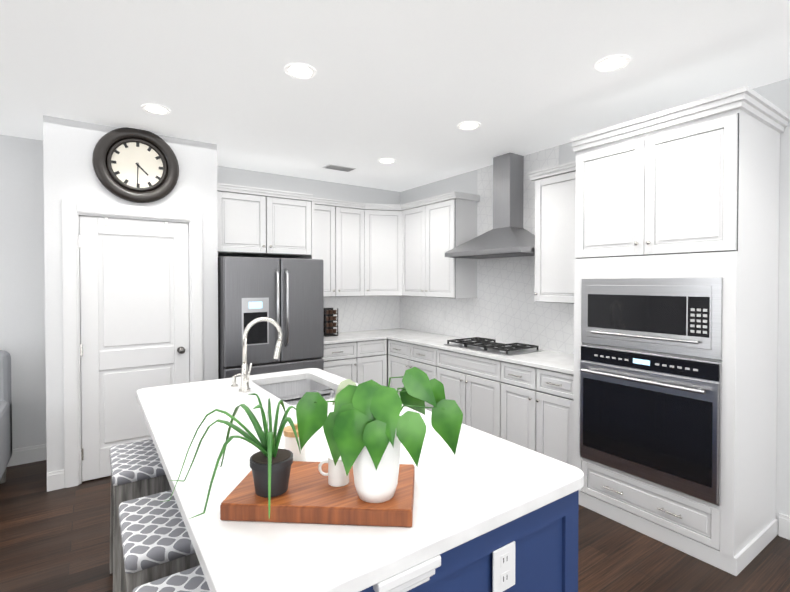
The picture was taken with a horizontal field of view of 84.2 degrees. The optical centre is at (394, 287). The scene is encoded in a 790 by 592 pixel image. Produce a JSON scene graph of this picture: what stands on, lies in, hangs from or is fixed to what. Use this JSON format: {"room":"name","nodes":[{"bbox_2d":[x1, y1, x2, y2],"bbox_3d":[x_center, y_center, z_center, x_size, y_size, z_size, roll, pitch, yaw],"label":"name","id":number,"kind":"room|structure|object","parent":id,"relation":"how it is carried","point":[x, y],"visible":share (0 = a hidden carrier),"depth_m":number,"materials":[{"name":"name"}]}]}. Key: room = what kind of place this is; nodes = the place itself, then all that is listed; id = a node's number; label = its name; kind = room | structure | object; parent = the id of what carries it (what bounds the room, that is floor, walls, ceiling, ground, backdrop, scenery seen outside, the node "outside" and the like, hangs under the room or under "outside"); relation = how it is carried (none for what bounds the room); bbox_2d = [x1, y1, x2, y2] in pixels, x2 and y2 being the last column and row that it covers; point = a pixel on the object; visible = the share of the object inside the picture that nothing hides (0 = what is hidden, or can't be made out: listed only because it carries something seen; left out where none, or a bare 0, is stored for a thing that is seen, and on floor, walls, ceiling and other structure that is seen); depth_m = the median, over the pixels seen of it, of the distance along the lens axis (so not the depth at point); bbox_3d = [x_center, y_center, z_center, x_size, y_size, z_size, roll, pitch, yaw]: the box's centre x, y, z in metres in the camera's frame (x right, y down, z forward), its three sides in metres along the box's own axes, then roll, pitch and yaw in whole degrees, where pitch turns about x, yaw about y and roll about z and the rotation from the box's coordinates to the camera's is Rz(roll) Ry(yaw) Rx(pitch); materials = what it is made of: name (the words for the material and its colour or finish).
{"room":"kitchen","nodes":[
{"label":"kitchen","id":0,"kind":"room"},
{"bbox_2d":[40,115,219,475],"bbox_3d":[-2.101,0.114,3.594,1.205,2.758,0.110,-1,1,-35],"label":"wall","id":1,"kind":"structure","parent":0,"point":[40,180],"depth_m":3.34,"materials":[{"name":"paint"}]},
{"bbox_2d":[61,200,202,487],"bbox_3d":[-2.105,0.417,3.582,0.974,2.152,0.134,-1,1,-35],"label":"door frame","id":2,"kind":"structure","parent":1,"relation":"attached to","point":[72,210],"depth_m":3.31,"materials":[{"name":"white wood"}]},
{"bbox_2d":[79,216,188,481],"bbox_3d":[-2.078,0.467,3.542,0.763,2.037,0.105,-1,1,-35],"label":"pantry door","id":3,"kind":"structure","parent":1,"relation":"in","point":[134,297],"depth_m":3.51,"materials":[{"name":"white wood"}]},
{"bbox_2d":[92,127,178,202],"bbox_3d":[-2.059,-0.981,3.505,0.600,0.600,0.060,-1,1,-35],"label":"wall clock","id":4,"kind":"object","parent":1,"relation":"attached to","point":[135,165],"visible":0.98,"depth_m":3.49,"materials":[{"name":"black metal"}]},
{"bbox_2d":[0,134,399,448],"bbox_3d":[-3.313,0.113,3.660,8.386,2.758,0.120,-1,1,-35],"label":"wall","id":5,"kind":"structure","parent":0,"point":[19,156],"depth_m":3.72,"materials":[{"name":"paint"}]},
{"bbox_2d":[7,444,46,466],"bbox_3d":[-4.791,1.439,2.574,4.400,0.135,0.016,-1,1,-35],"label":"baseboard","id":6,"kind":"structure","parent":5,"relation":"attached to","point":[31,454],"depth_m":3.72,"materials":[{"name":"white wood"}]},
{"bbox_2d":[217,186,272,257],"bbox_3d":[-1.594,-0.626,4.387,0.533,0.586,0.620,-1,1,-35],"label":"upper cabinet","id":7,"kind":"object","parent":5,"relation":"attached to","point":[245,217],"depth_m":4.14,"materials":[{"name":"white wood"}]},
{"bbox_2d":[273,194,312,257],"bbox_3d":[-1.255,-0.629,4.622,0.533,0.586,0.620,-1,1,-35],"label":"upper cabinet","id":8,"kind":"object","parent":5,"relation":"attached to","point":[292,213],"depth_m":4.41,"materials":[{"name":"white wood"}]},
{"bbox_2d":[294,198,328,296],"bbox_3d":[-0.907,-0.427,5.035,0.446,1.061,0.340,-1,1,-35],"label":"upper cabinet","id":9,"kind":"object","parent":5,"relation":"attached to","point":[320,209],"depth_m":4.90,"materials":[{"name":"white wood"}]},
{"bbox_2d":[329,202,360,296],"bbox_3d":[-0.612,-0.429,5.226,0.497,1.061,0.361,-1,1,-35],"label":"upper cabinet","id":10,"kind":"object","parent":5,"relation":"attached to","point":[344,218],"depth_m":5.06,"materials":[{"name":"white wood"}]},
{"bbox_2d":[324,296,399,332],"bbox_3d":[-0.569,0.300,5.483,1.530,0.505,0.008,-1,1,-35],"label":"tile backsplash","id":11,"kind":"structure","parent":5,"relation":"attached to","point":[356,313],"depth_m":5.61,"materials":[{"name":"white tile"}]},
{"bbox_2d":[361,203,400,295],"bbox_3d":[-0.106,-0.432,5.453,0.816,1.061,0.565,-1,1,-35],"label":"upper cabinet","id":12,"kind":"object","parent":5,"relation":"attached to","point":[380,223],"depth_m":5.25,"materials":[{"name":"white wood"}]},
{"bbox_2d":[0,460,789,591],"bbox_3d":[-0.972,1.587,0.297,8.386,0.100,8.349,-1,1,-35],"label":"floor","id":13,"kind":"structure","parent":0,"point":[58,540],"depth_m":2.48,"materials":[{"name":"brown wood"}]},
{"bbox_2d":[0,350,11,483],"bbox_3d":[-3.099,0.993,2.886,0.785,1.020,0.800,-1,1,-35],"label":"armchair","id":14,"kind":"object","parent":13,"relation":"on","point":[5,414],"visible":1,"depth_m":3.26,"materials":[{"name":"fabric"}]},
{"bbox_2d":[110,439,170,591],"bbox_3d":[-1.288,1.179,2.244,0.288,0.665,0.458,-1,1,-35],"label":"stool","id":15,"kind":"object","parent":13,"relation":"on","point":[137,470],"visible":0.54,"depth_m":2.07,"materials":[{"name":"fabric"}]},
{"bbox_2d":[119,490,199,591],"bbox_3d":[-0.861,1.187,1.646,0.288,0.665,0.458,-1,1,-35],"label":"stool","id":16,"kind":"object","parent":13,"relation":"on","point":[155,543],"visible":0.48,"depth_m":1.50,"materials":[{"name":"fabric"}]},
{"bbox_2d":[132,565,209,591],"bbox_3d":[-0.518,1.193,1.159,0.288,0.665,0.458,-1,1,-35],"label":"stool","id":17,"kind":"object","parent":13,"relation":"on","point":[193,579],"visible":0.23,"depth_m":1.27,"materials":[{"name":"fabric"}]},
{"bbox_2d":[218,256,323,378],"bbox_3d":[-1.311,0.600,4.359,0.927,1.765,0.962,-1,1,-35],"label":"refrigerator","id":18,"kind":"object","parent":13,"relation":"on","point":[286,295],"visible":0.6,"depth_m":3.96,"materials":[{"name":"metal"}]},
{"bbox_2d":[322,342,352,380],"bbox_3d":[-0.778,1.033,4.974,0.566,0.883,0.620,-1,1,-35],"label":"base cabinet","id":19,"kind":"object","parent":13,"relation":"on","point":[338,358],"depth_m":4.72,"materials":[{"name":"white wood"}]},
{"bbox_2d":[139,405,583,591],"bbox_3d":[-0.416,1.075,1.975,1.093,0.880,2.103,-1,1,-35],"label":"kitchen island","id":20,"kind":"object","parent":13,"relation":"on","point":[535,550],"depth_m":1.23,"materials":[{"name":"blue wood"}]},
{"bbox_2d":[136,369,583,591],"bbox_3d":[-0.432,0.615,1.982,1.132,0.040,2.136,-1,1,-35],"label":"island countertop","id":21,"kind":"structure","parent":20,"relation":"on","point":[489,479],"depth_m":1.29,"materials":[{"name":"white stone"}]},
{"bbox_2d":[232,317,282,392],"bbox_3d":[-0.803,0.378,2.579,0.253,0.417,0.217,-1,1,-35],"label":"faucet","id":22,"kind":"object","parent":21,"relation":"on","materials":[{"name":"silver metal"}]},
{"bbox_2d":[283,423,306,461],"bbox_3d":[-0.333,0.529,1.463,0.078,0.144,0.078,-1,1,-35],"label":"canister","id":23,"kind":"object","parent":21,"relation":"on","point":[290,443],"visible":0.44,"depth_m":1.43,"materials":[{"name":"ceramic"}]},
{"bbox_2d":[256,377,336,404],"bbox_3d":[-0.554,0.721,2.594,0.460,0.212,0.750,-1,1,-35],"label":"sink","id":24,"kind":"object","parent":21,"relation":"in","point":[292,390],"depth_m":2.87,"materials":[{"name":"silver metal"}]},
{"bbox_2d":[220,461,414,526],"bbox_3d":[-0.196,0.581,1.259,0.500,0.045,0.280,0,1,4],"label":"serving board","id":25,"kind":"object","parent":21,"relation":"on","point":[310,495],"visible":0.75,"depth_m":1.14,"materials":[{"name":"brown wood"}]},
{"bbox_2d":[160,393,300,518],"bbox_3d":[-0.428,0.424,1.184,0.362,0.270,0.393,-1,1,-35],"label":"potted plant","id":26,"kind":"object","parent":25,"relation":"on","point":[270,464],"visible":1,"depth_m":1.18,"materials":[{"name":"plant"}]},
{"bbox_2d":[318,454,348,486],"bbox_3d":[-0.171,0.520,1.253,0.079,0.075,0.067,-1,1,-35],"label":"mug","id":27,"kind":"object","parent":25,"relation":"on","point":[337,476],"visible":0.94,"depth_m":1.23,"materials":[{"name":"ceramic"}]},
{"bbox_2d":[296,367,462,502],"bbox_3d":[-0.040,0.384,1.192,0.374,0.349,0.273,-1,1,-35],"label":"potted plant","id":28,"kind":"object","parent":25,"relation":"on","point":[368,430],"visible":1,"depth_m":1.14,"materials":[{"name":"plant"}]},
{"bbox_2d":[492,541,514,591],"bbox_3d":[0.305,0.783,1.220,0.090,0.124,0.007,-1,1,-35],"label":"outlet","id":29,"kind":"object","parent":20,"relation":"attached to","point":[503,552],"depth_m":1.22,"materials":[{"name":"white plastic"}]},
{"bbox_2d":[353,338,384,385],"bbox_3d":[-0.432,1.031,5.173,0.474,0.883,0.686,-1,1,-35],"label":"base cabinet","id":30,"kind":"object","parent":13,"relation":"on","point":[368,354],"depth_m":4.94,"materials":[{"name":"white wood"}]},
{"bbox_2d":[324,328,428,345],"bbox_3d":[-0.377,0.571,5.233,1.528,0.030,0.639,-1,1,-35],"label":"countertop","id":31,"kind":"structure","parent":30,"relation":"on","point":[356,336],"depth_m":5.11,"materials":[{"name":"white stone"}]},
{"bbox_2d":[324,308,337,336],"bbox_3d":[-0.764,0.397,5.089,0.160,0.320,0.140,-1,1,-35],"label":"spice rack","id":32,"kind":"object","parent":31,"relation":"on","point":[329,323],"visible":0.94,"depth_m":5.06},
{"bbox_2d":[385,338,412,396],"bbox_3d":[0.281,1.032,5.033,0.681,0.883,0.510,-1,1,-35],"label":"base cabinet","id":33,"kind":"object","parent":13,"relation":"on","point":[400,357],"depth_m":4.91,"materials":[{"name":"white wood"}]},
{"bbox_2d":[413,346,428,410],"bbox_3d":[0.540,1.037,4.712,0.620,0.883,0.556,-1,1,-35],"label":"base cabinet","id":34,"kind":"object","parent":13,"relation":"on","point":[420,353],"depth_m":4.54,"materials":[{"name":"white wood"}]},
{"bbox_2d":[429,346,492,434],"bbox_3d":[0.900,1.044,4.192,0.620,0.883,0.954,-1,1,-35],"label":"base cabinet","id":35,"kind":"object","parent":13,"relation":"on","point":[467,380],"depth_m":3.98,"materials":[{"name":"white wood"}]},
{"bbox_2d":[385,334,568,373],"bbox_3d":[0.852,0.585,4.237,0.640,0.030,2.399,-1,1,-35],"label":"countertop","id":36,"kind":"structure","parent":35,"relation":"on","point":[500,352],"depth_m":3.91,"materials":[{"name":"white stone"}]},
{"bbox_2d":[444,337,542,355],"bbox_3d":[0.909,0.546,4.151,0.480,0.048,0.810,-1,1,-35],"label":"cooktop","id":37,"kind":"object","parent":36,"relation":"in","point":[478,344],"depth_m":4.00,"materials":[{"name":"metal"}]},
{"bbox_2d":[493,362,524,446],"bbox_3d":[1.238,1.050,3.703,0.620,0.883,0.479,-1,1,-35],"label":"base cabinet","id":38,"kind":"object","parent":13,"relation":"on","point":[508,379],"depth_m":3.59,"materials":[{"name":"white wood"}]},
{"bbox_2d":[525,366,568,463],"bbox_3d":[1.424,1.054,3.434,0.620,0.883,0.418,-1,1,-35],"label":"base cabinet","id":39,"kind":"object","parent":13,"relation":"on","point":[546,391],"depth_m":3.29,"materials":[{"name":"white wood"}]},
{"bbox_2d":[569,98,784,575],"bbox_3d":[1.775,0.268,2.844,0.703,2.470,0.930,-1,1,-35],"label":"tall cabinet","id":40,"kind":"object","parent":13,"relation":"on","point":[649,404],"depth_m":2.53,"materials":[{"name":"white wood"}]},
{"bbox_2d":[0,0,789,191],"bbox_3d":[-0.972,-1.270,0.259,8.386,0.100,8.349,-1,1,-35],"label":"ceiling","id":41,"kind":"structure","parent":0,"point":[408,86],"depth_m":2.53,"materials":[{"name":"paint"}]},
{"bbox_2d":[141,104,170,114],"bbox_3d":[-1.677,-1.253,3.073,0.181,0.008,0.181,1,1,43],"label":"recessed light","id":42,"kind":"object","parent":41,"relation":"in","point":[157,109],"depth_m":3.07,"materials":[{"name":"white plastic"}]},
{"bbox_2d":[284,63,315,78],"bbox_3d":[-0.546,-1.245,2.519,0.181,0.008,0.181,0,1,22],"label":"recessed light","id":43,"kind":"object","parent":41,"relation":"in","point":[306,71],"depth_m":2.51,"materials":[{"name":"white plastic"}]},
{"bbox_2d":[322,164,355,171],"bbox_3d":[-0.594,-1.273,4.662,0.320,0.010,0.170,-1,1,-35],"label":"ceiling vent","id":44,"kind":"object","parent":41,"relation":"in","point":[338,168],"visible":1,"depth_m":4.65,"materials":[{"name":"grey metal"}]},
{"bbox_2d":[378,158,395,163],"bbox_3d":[-0.082,-1.270,4.379,0.181,0.008,0.181,1,1,43],"label":"recessed light","id":45,"kind":"object","parent":41,"relation":"in","point":[383,160],"depth_m":4.36,"materials":[{"name":"white plastic"}]},
{"bbox_2d":[457,121,480,129],"bbox_3d":[0.574,-1.257,3.396,0.181,0.008,0.181,1,1,43],"label":"recessed light","id":46,"kind":"object","parent":41,"relation":"in","point":[467,125],"depth_m":3.38,"materials":[{"name":"white plastic"}]},
{"bbox_2d":[594,55,630,71],"bbox_3d":[1.207,-1.244,2.430,0.181,0.008,0.181,1,1,43],"label":"recessed light","id":47,"kind":"object","parent":41,"relation":"in","point":[614,62],"depth_m":2.42,"materials":[{"name":"white plastic"}]},
{"bbox_2d":[400,78,789,534],"bbox_3d":[2.421,0.127,2.638,0.120,2.758,8.070,-1,1,-35],"label":"wall","id":48,"kind":"structure","parent":0,"point":[778,93],"depth_m":2.65,"materials":[{"name":"paint"}]},
{"bbox_2d":[401,198,428,296],"bbox_3d":[0.346,-0.429,5.180,0.383,1.061,0.544,-1,1,-35],"label":"upper cabinet","id":49,"kind":"object","parent":48,"relation":"attached to","point":[415,216],"depth_m":5.08,"materials":[{"name":"white wood"}]},
{"bbox_2d":[429,198,480,297],"bbox_3d":[0.602,-0.424,4.849,0.340,1.061,0.531,-1,1,-35],"label":"upper cabinet","id":50,"kind":"object","parent":48,"relation":"attached to","point":[450,275],"depth_m":4.69,"materials":[{"name":"white wood"}]},
{"bbox_2d":[400,145,573,353],"bbox_3d":[0.930,-0.357,4.672,0.008,1.841,3.033,-1,1,-35],"label":"tile backsplash","id":51,"kind":"structure","parent":48,"relation":"attached to","point":[503,307],"depth_m":4.43,"materials":[{"name":"white tile"}]},
{"bbox_2d":[445,153,534,258],"bbox_3d":[0.978,-0.785,4.163,0.497,0.968,0.960,-1,1,-35],"label":"range hood","id":52,"kind":"object","parent":48,"relation":"attached to","point":[508,237],"depth_m":4.17,"materials":[{"name":"metal"}]},
{"bbox_2d":[533,166,568,302],"bbox_3d":[1.489,-0.407,3.567,0.340,1.061,0.593,-1,1,-35],"label":"upper cabinet","id":53,"kind":"object","parent":48,"relation":"attached to","point":[551,237],"depth_m":3.57,"materials":[{"name":"white wood"}]},
{"bbox_2d":[779,513,789,539],"bbox_3d":[3.498,1.461,0.979,0.016,0.135,4.087,-1,1,-35],"label":"baseboard","id":54,"kind":"structure","parent":48,"relation":"attached to","point":[784,520],"depth_m":2.63,"materials":[{"name":"white wood"}]}
]}

